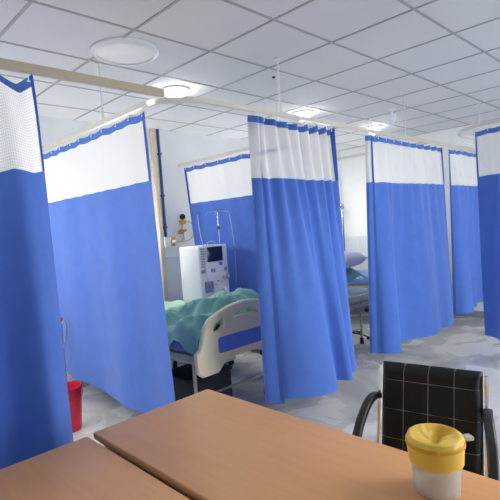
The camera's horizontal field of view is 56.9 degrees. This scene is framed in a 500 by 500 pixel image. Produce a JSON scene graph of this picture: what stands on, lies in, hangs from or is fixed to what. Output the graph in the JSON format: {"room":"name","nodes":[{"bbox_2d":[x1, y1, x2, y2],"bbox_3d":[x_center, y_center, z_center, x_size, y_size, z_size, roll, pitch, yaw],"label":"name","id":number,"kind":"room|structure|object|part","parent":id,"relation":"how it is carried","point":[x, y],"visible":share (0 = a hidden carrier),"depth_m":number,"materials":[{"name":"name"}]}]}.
{"room":"hospital room","nodes":[
{"label":"hospital room","id":0,"kind":"room"},
{"bbox_2d":[39,116,343,381],"bbox_3d":[-1.970,0.059,4.723,10.400,2.794,0.100,-7,4,-44],"label":"wall","id":1,"kind":"structure","parent":0,"point":[176,148],"depth_m":5.69,"materials":[{"name":"white paint"}]},
{"bbox_2d":[73,350,186,387],"bbox_3d":[-1.837,1.401,4.750,10.200,0.100,0.012,-7,4,-44],"label":"baseboard","id":2,"kind":"structure","parent":1,"relation":"attached to","point":[84,384],"depth_m":4.84,"materials":[{"name":"grey"}]},
{"bbox_2d":[149,128,168,301],"bbox_3d":[-1.062,-0.094,5.521,0.060,2.694,0.040,-7,4,-44],"label":"conduit","id":3,"kind":"object","parent":1,"relation":"attached to","point":[152,130],"visible":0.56,"depth_m":5.49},
{"bbox_2d":[156,129,167,236],"bbox_3d":[-1.060,-0.798,5.540,0.044,1.294,0.036,-7,4,-44],"label":"pipe","id":4,"kind":"object","parent":1,"relation":"attached to","point":[159,153],"visible":0.99,"depth_m":5.53,"materials":[{"name":"blue metal"}]},
{"bbox_2d":[164,237,175,247],"bbox_3d":[-0.963,-0.096,5.568,0.147,0.130,0.112,-7,4,-44],"label":"wall socket","id":5,"kind":"object","parent":1,"relation":"attached to","point":[168,241],"visible":1,"depth_m":5.56,"materials":[{"name":"white plastic"}]},
{"bbox_2d":[176,214,192,241],"bbox_3d":[-0.837,-0.273,5.712,0.097,0.348,0.339,-2,4,37],"label":"gas regulator","id":6,"kind":"object","parent":1,"relation":"attached to","point":[181,217],"visible":0.88,"depth_m":5.71,"materials":[{"name":"white plastic"}]},
{"bbox_3d":[-0.862,-0.277,5.735,0.065,0.330,0.020,-7,4,-44],"label":"plate","id":7,"kind":"part","parent":6,"relation":"part of","materials":[{"name":"white plastic"}]},
{"bbox_2d":[0,0,499,150],"bbox_3d":[0.874,-1.420,1.659,10.400,0.064,8.500,-7,4,-44],"label":"ceiling","id":8,"kind":"structure","parent":0,"point":[349,62],"depth_m":3.45,"materials":[{"name":"tile"}]},
{"bbox_2d":[0,58,164,97],"bbox_3d":[-2.238,-0.921,1.030,4.820,0.441,0.044,-7,4,-44],"label":"rail","id":9,"kind":"object","parent":8,"relation":"hanging from","point":[5,64],"visible":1,"depth_m":2.35,"materials":[{"name":"beige metal"}]},
{"bbox_2d":[0,74,72,469],"bbox_3d":[-1.531,0.253,1.674,1.726,2.052,0.258,-7,4,-44],"label":"privacy curtain","id":10,"kind":"object","parent":9,"relation":"hanging from","point":[35,416],"visible":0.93,"depth_m":2.13,"materials":[{"name":"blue fabric"}]},
{"bbox_3d":[-1.595,-0.509,1.643,1.663,0.427,0.125,-7,4,-44],"label":"net panel","id":11,"kind":"part","parent":10,"relation":"part of","materials":[{"name":"white fabric"}]},
{"bbox_2d":[90,37,158,65],"bbox_3d":[-0.842,-1.328,3.111,0.450,0.030,0.450,-7,4,-44],"label":"ceiling fitting","id":12,"kind":"object","parent":8,"relation":"attached to","point":[128,51],"visible":1,"depth_m":3.06,"materials":[{"name":"white plastic"}]},
{"bbox_2d":[163,85,188,96],"bbox_3d":[-0.644,-1.351,4.022,0.230,0.100,0.230,-7,4,-44],"label":"ceiling lamp","id":13,"kind":"object","parent":8,"relation":"attached to","point":[173,90],"visible":0.68,"depth_m":3.96,"materials":[{"name":"white plastic"}]},
{"bbox_2d":[42,57,475,151],"bbox_3d":[0.548,-1.337,5.451,5.372,0.436,2.432,-7,4,-44],"label":"rail","id":14,"kind":"object","parent":8,"relation":"hanging from","point":[168,100],"visible":1,"depth_m":3.44,"materials":[{"name":"white metal"}]},
{"bbox_3d":[-1.068,-1.132,3.306,0.044,0.407,0.044,-7,4,-44],"label":"hanger rod","id":15,"kind":"part","parent":14,"relation":"part of","materials":[{"name":"white metal"}]},
{"bbox_2d":[43,111,174,412],"bbox_3d":[-1.280,0.138,3.676,0.051,2.050,2.200,-7,4,-44],"label":"privacy curtain","id":16,"kind":"object","parent":14,"relation":"hanging from","point":[99,185],"visible":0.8,"depth_m":3.38,"materials":[{"name":"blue fabric"}]},
{"bbox_3d":[-1.372,-0.626,3.677,0.015,0.398,2.090,-7,4,-44],"label":"net panel","id":17,"kind":"part","parent":16,"relation":"part of","materials":[{"name":"white fabric"}]},
{"bbox_3d":[0.217,-1.230,3.449,0.044,0.407,0.044,-7,4,-44],"label":"hanger rod","id":18,"kind":"part","parent":14,"relation":"part of","materials":[{"name":"white metal"}]},
{"bbox_2d":[246,113,355,403],"bbox_3d":[0.491,0.021,3.518,1.049,2.049,0.359,-7,4,-44],"label":"privacy curtain","id":19,"kind":"object","parent":14,"relation":"hanging from","point":[307,337],"visible":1,"depth_m":3.36,"materials":[{"name":"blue fabric"}]},
{"bbox_3d":[0.363,-0.739,3.554,0.986,0.403,0.144,-7,4,-44],"label":"net panel","id":20,"kind":"part","parent":19,"relation":"part of","materials":[{"name":"white fabric"}]},
{"bbox_3d":[1.622,-1.396,4.834,0.044,0.407,0.044,-7,4,-44],"label":"hanger rod","id":21,"kind":"part","parent":14,"relation":"part of","materials":[{"name":"white metal"}]},
{"bbox_2d":[365,134,453,353],"bbox_3d":[1.762,-0.132,4.822,1.793,2.051,0.242,-7,4,-44],"label":"privacy curtain","id":22,"kind":"object","parent":14,"relation":"hanging from","point":[410,290],"visible":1,"depth_m":4.72,"materials":[{"name":"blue fabric"}]},
{"bbox_3d":[1.689,-0.899,4.871,1.692,0.399,0.078,-7,4,-44],"label":"net panel","id":23,"kind":"part","parent":22,"relation":"part of","materials":[{"name":"white fabric"}]},
{"bbox_2d":[449,148,482,313],"bbox_3d":[2.922,-0.275,6.063,0.171,2.051,1.189,-1,4,43],"label":"privacy curtain","id":24,"kind":"object","parent":14,"relation":"hanging from","point":[464,206],"visible":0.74,"depth_m":5.79,"materials":[{"name":"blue fabric"}]},
{"bbox_3d":[2.870,-1.040,6.048,1.151,0.400,0.063,-7,4,-44],"label":"net panel","id":25,"kind":"part","parent":24,"relation":"part of","materials":[{"name":"white fabric"}]},
{"bbox_2d":[178,98,339,166],"bbox_3d":[-0.066,-1.265,4.876,0.044,0.436,2.390,-7,4,-44],"label":"rail","id":26,"kind":"object","parent":8,"relation":"hanging from","point":[276,99],"visible":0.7,"depth_m":5.13,"materials":[{"name":"white metal"}]},
{"bbox_2d":[184,154,258,293],"bbox_3d":[-0.009,-0.023,5.146,0.270,2.052,1.851,-7,4,-44],"label":"privacy curtain","id":27,"kind":"object","parent":26,"relation":"hanging from","point":[225,185],"visible":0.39,"depth_m":5.30,"materials":[{"name":"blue fabric"}]},
{"bbox_3d":[-0.123,-0.781,5.048,0.072,0.398,1.850,-7,4,-44],"label":"net panel","id":28,"kind":"part","parent":27,"relation":"part of","materials":[{"name":"white fabric"}]},
{"bbox_3d":[0.025,0.200,5.171,0.218,1.600,1.846,-7,4,-44],"label":"fabric panel","id":29,"kind":"part","parent":27,"relation":"part of","materials":[{"name":"blue fabric"}]},
{"bbox_2d":[293,110,312,121],"bbox_3d":[0.598,-1.495,5.175,0.230,0.100,0.230,-7,4,-44],"label":"ceiling lamp","id":30,"kind":"object","parent":8,"relation":"attached to","point":[306,113],"visible":0.51,"depth_m":5.10,"materials":[{"name":"white plastic"}]},
{"bbox_2d":[365,125,381,133],"bbox_3d":[1.684,-1.626,6.274,0.230,0.100,0.230,-7,4,-44],"label":"ceiling lamp","id":31,"kind":"object","parent":8,"relation":"attached to","point":[376,127],"visible":0.47,"depth_m":6.20,"materials":[{"name":"white plastic"}]},
{"bbox_2d":[337,118,427,159],"bbox_3d":[1.183,-1.414,6.107,0.044,0.436,2.390,-7,4,-44],"label":"rail","id":32,"kind":"object","parent":8,"relation":"hanging from","point":[371,119],"visible":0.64,"depth_m":5.91,"materials":[{"name":"white metal"}]},
{"bbox_2d":[387,108,396,124],"bbox_3d":[1.632,-1.529,5.309,0.110,0.190,0.110,-7,4,-44],"label":"bracket","id":33,"kind":"object","parent":8,"relation":"attached to","point":[391,118],"visible":1,"depth_m":5.28,"materials":[{"name":"white plastic"}]},
{"bbox_2d":[457,103,499,139],"bbox_3d":[3.111,-1.449,4.047,1.726,0.433,4.117,-5,3,-11],"label":"rail","id":34,"kind":"object","parent":8,"relation":"hanging from","point":[459,132],"visible":0.81,"depth_m":4.58,"materials":[{"name":"white metal"}]},
{"bbox_3d":[2.655,-1.494,5.347,0.044,0.407,0.044,-7,4,-44],"label":"hanger rod","id":35,"kind":"part","parent":34,"relation":"part of","materials":[{"name":"white metal"}]},
{"bbox_2d":[475,126,499,340],"bbox_3d":[2.705,-0.143,4.088,0.205,2.089,1.465,-6,3,-34],"label":"privacy curtain","id":36,"kind":"object","parent":34,"relation":"hanging from","point":[487,141],"visible":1,"depth_m":4.52,"materials":[{"name":"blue fabric"}]},
{"bbox_3d":[2.652,-0.925,4.023,0.113,0.398,1.397,-6,4,-39],"label":"net panel","id":37,"kind":"part","parent":36,"relation":"part of","materials":[{"name":"white fabric"}]},
{"bbox_2d":[73,308,499,475],"bbox_3d":[1.075,1.442,1.800,10.400,0.100,8.500,-7,4,-44],"label":"floor","id":38,"kind":"structure","parent":0,"point":[464,344],"depth_m":4.52,"materials":[{"name":"grey tile"}]},
{"bbox_2d":[60,317,67,375],"bbox_3d":[-1.615,1.024,4.029,0.180,0.890,0.180,-7,4,-44],"label":"stand","id":39,"kind":"object","parent":38,"relation":"on","point":[61,318],"visible":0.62,"depth_m":4.00,"materials":[{"name":"metal"}]},
{"bbox_2d":[67,381,82,432],"bbox_3d":[-1.487,1.294,3.774,0.262,0.360,0.270,-7,4,-44],"label":"bucket","id":40,"kind":"object","parent":38,"relation":"on","point":[75,390],"visible":0.52,"depth_m":3.73,"materials":[{"name":"red plastic"}]},
{"bbox_2d":[0,437,189,499],"bbox_3d":[-0.706,1.170,1.351,0.900,0.735,0.750,-7,4,-44],"label":"desk","id":41,"kind":"object","parent":38,"relation":"on","point":[83,468],"visible":1,"depth_m":1.57,"materials":[{"name":"brown laminate"}]},
{"bbox_2d":[172,364,232,400],"bbox_3d":[-0.476,1.231,4.206,0.500,0.300,0.420,-7,4,-44],"label":"storage box","id":42,"kind":"object","parent":38,"relation":"on","point":[182,375],"visible":0.45,"depth_m":4.05,"materials":[{"name":"black plastic"}]},
{"bbox_3d":[-0.485,1.097,4.199,0.500,0.030,0.420,-7,4,-44],"label":"lid","id":43,"kind":"part","parent":42,"relation":"part of","materials":[{"name":"black plastic"}]},
{"bbox_2d":[179,210,235,364],"bbox_3d":[-0.445,0.447,5.209,0.489,1.760,0.474,-7,4,-44],"label":"machine","id":44,"kind":"object","parent":38,"relation":"on","point":[204,268],"visible":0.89,"depth_m":5.04,"materials":[{"name":"white plastic"}]},
{"bbox_3d":[-0.382,0.283,5.062,0.376,0.653,0.017,-7,4,-44],"label":"panel","id":45,"kind":"part","parent":44,"relation":"part of","materials":[{"name":"white plastic"}]},
{"bbox_2d":[169,299,264,394],"bbox_3d":[-0.659,0.899,4.473,1.058,0.962,1.951,-7,4,-44],"label":"hospital bed","id":46,"kind":"object","parent":38,"relation":"on","point":[238,334],"visible":0.42,"depth_m":3.68,"materials":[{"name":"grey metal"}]},
{"bbox_2d":[164,300,186,308],"bbox_3d":[-0.991,0.644,4.762,0.906,0.122,0.483,-7,4,-44],"label":"sheet","id":47,"kind":"object","parent":46,"relation":"on","point":[176,303],"visible":0.17,"depth_m":5.06,"materials":[{"name":"green fabric"}]},
{"bbox_3d":[-0.695,0.846,4.503,0.880,0.070,1.820,-7,4,-44],"label":"frame","id":48,"kind":"part","parent":46,"relation":"part of","materials":[{"name":"grey metal"}]},
{"bbox_3d":[-0.705,0.744,4.502,0.860,0.125,1.770,-7,4,-44],"label":"mattress","id":49,"kind":"part","parent":46,"relation":"part of","materials":[{"name":"fabric"}]},
{"bbox_3d":[-0.436,1.108,3.700,0.030,0.450,0.032,-7,4,-44],"label":"leg","id":50,"kind":"part","parent":46,"relation":"part of","materials":[{"name":"grey metal"}]},
{"bbox_2d":[165,287,258,354],"bbox_3d":[-0.448,0.590,4.217,0.959,0.430,1.030,-7,4,-44],"label":"blanket","id":51,"kind":"object","parent":46,"relation":"on","point":[185,322],"visible":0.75,"depth_m":3.93,"materials":[{"name":"teal fabric"}]},
{"bbox_3d":[-0.040,0.668,3.818,1.058,0.524,0.050,-7,4,-44],"label":"footboard","id":52,"kind":"part","parent":46,"relation":"part of","materials":[{"name":"beige plastic"}]},
{"bbox_3d":[-0.037,0.718,3.820,0.636,0.126,0.058,-7,4,-44],"label":"blue panel","id":53,"kind":"part","parent":46,"relation":"part of","materials":[{"name":"plastic"}]},
{"bbox_2d":[94,389,499,499],"bbox_3d":[0.120,1.092,1.608,0.615,0.750,1.500,-7,4,-44],"label":"desk","id":54,"kind":"object","parent":38,"relation":"on","point":[207,444],"visible":0.97,"depth_m":1.61,"materials":[{"name":"beige laminate"}]},
{"bbox_3d":[-0.067,1.129,1.423,0.025,0.720,1.440,-7,4,-44],"label":"panel","id":55,"kind":"part","parent":54,"relation":"part of","materials":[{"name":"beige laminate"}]},
{"bbox_2d":[405,423,473,499],"bbox_3d":[0.544,0.613,1.343,0.175,0.170,0.164,-7,4,-44],"label":"container","id":56,"kind":"object","parent":54,"relation":"on","point":[436,452],"visible":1,"depth_m":1.28,"materials":[{"name":"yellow plastic"}]},
{"bbox_2d":[340,204,369,338],"bbox_3d":[1.271,0.282,6.040,0.478,1.768,0.480,-7,4,-44],"label":"stand","id":57,"kind":"object","parent":38,"relation":"on","point":[342,205],"visible":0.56,"depth_m":5.99,"materials":[{"name":"metal"}]},
{"bbox_2d":[348,288,368,343],"bbox_3d":[0.658,0.736,5.912,0.920,0.960,1.771,-7,4,-44],"label":"hospital bed","id":58,"kind":"object","parent":38,"relation":"on","point":[358,297],"visible":0.12,"depth_m":5.49,"materials":[{"name":"grey metal"}]},
{"bbox_3d":[0.612,0.580,5.940,0.860,0.125,1.590,-7,4,-44],"label":"mattress","id":59,"kind":"part","parent":58,"relation":"part of","materials":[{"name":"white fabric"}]},
{"bbox_3d":[0.633,0.635,5.925,0.920,0.165,1.680,-7,4,-44],"label":"frame","id":60,"kind":"part","parent":58,"relation":"part of","materials":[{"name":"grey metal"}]},
{"bbox_3d":[1.386,0.878,5.763,0.030,0.450,0.032,-7,4,-44],"label":"leg","id":61,"kind":"part","parent":58,"relation":"part of","materials":[{"name":"grey metal"}]},
{"bbox_2d":[348,270,368,290],"bbox_3d":[1.936,0.586,7.114,1.058,0.962,1.951,-7,4,-44],"label":"hospital bed","id":62,"kind":"object","parent":38,"relation":"on","point":[360,280],"visible":0.02,"depth_m":6.83,"materials":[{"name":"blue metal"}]},
{"bbox_2d":[346,267,366,285],"bbox_3d":[0.987,0.351,5.647,0.669,0.258,0.629,-7,4,-44],"label":"blanket","id":63,"kind":"object","parent":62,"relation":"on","point":[351,274],"visible":0.14,"depth_m":5.53,"materials":[{"name":"teal fabric"}]},
{"bbox_2d":[344,251,366,267],"bbox_3d":[1.119,0.122,5.642,0.521,0.200,0.381,-6,3,-34],"label":"pillow","id":64,"kind":"object","parent":63,"relation":"on","point":[352,258],"visible":0.44,"depth_m":5.53,"materials":[{"name":"white fabric"}]},
{"bbox_3d":[1.889,0.431,7.143,0.860,0.125,1.770,-7,4,-44],"label":"mattress","id":65,"kind":"part","parent":62,"relation":"part of","materials":[{"name":"blue fabric"}]},
{"bbox_3d":[1.900,0.533,7.144,0.880,0.070,1.820,-7,4,-44],"label":"frame","id":66,"kind":"part","parent":62,"relation":"part of","materials":[{"name":"grey metal"}]},
{"bbox_2d":[352,361,499,480],"bbox_3d":[0.694,0.965,1.806,0.554,0.900,0.579,-2,3,35],"label":"office chair","id":67,"kind":"object","parent":38,"relation":"on","point":[408,395],"visible":0.66,"depth_m":1.92,"materials":[{"name":"black leather"}]},
{"bbox_3d":[0.509,0.828,1.960,0.065,0.374,0.339,-2,3,35],"label":"armrest","id":68,"kind":"part","parent":67,"relation":"part of","materials":[{"name":"black plastic"}]},
{"bbox_3d":[0.587,0.787,2.081,0.011,0.531,0.134,-2,3,35],"label":"post","id":69,"kind":"part","parent":67,"relation":"part of","materials":[{"name":"silver metal"}]},
{"bbox_3d":[0.765,0.718,1.960,0.410,0.430,0.150,-2,3,35],"label":"backrest","id":70,"kind":"part","parent":67,"relation":"part of","materials":[{"name":"black fabric"}]},
{"bbox_3d":[0.942,0.774,1.831,0.011,0.531,0.134,-2,3,35],"label":"post","id":71,"kind":"part","parent":67,"relation":"part of","materials":[{"name":"silver metal"}]},
{"bbox_3d":[0.877,0.816,1.700,0.111,0.377,0.341,-2,3,35],"label":"armrest","id":72,"kind":"part","parent":67,"relation":"part of","materials":[{"name":"black plastic"}]},
{"bbox_2d":[339,119,499,310],"bbox_3d":[4.664,-0.435,5.295,0.100,2.794,8.400,-7,4,-44],"label":"wall","id":73,"kind":"structure","parent":0,"point":[353,170],"depth_m":7.96,"materials":[{"name":"white paint"}]},
{"bbox_2d":[351,304,483,317],"bbox_3d":[4.688,0.912,5.353,0.012,0.100,8.288,-7,4,-44],"label":"baseboard","id":74,"kind":"structure","parent":73,"relation":"attached to","point":[477,314],"depth_m":6.77,"materials":[{"name":"grey"}]}
]}

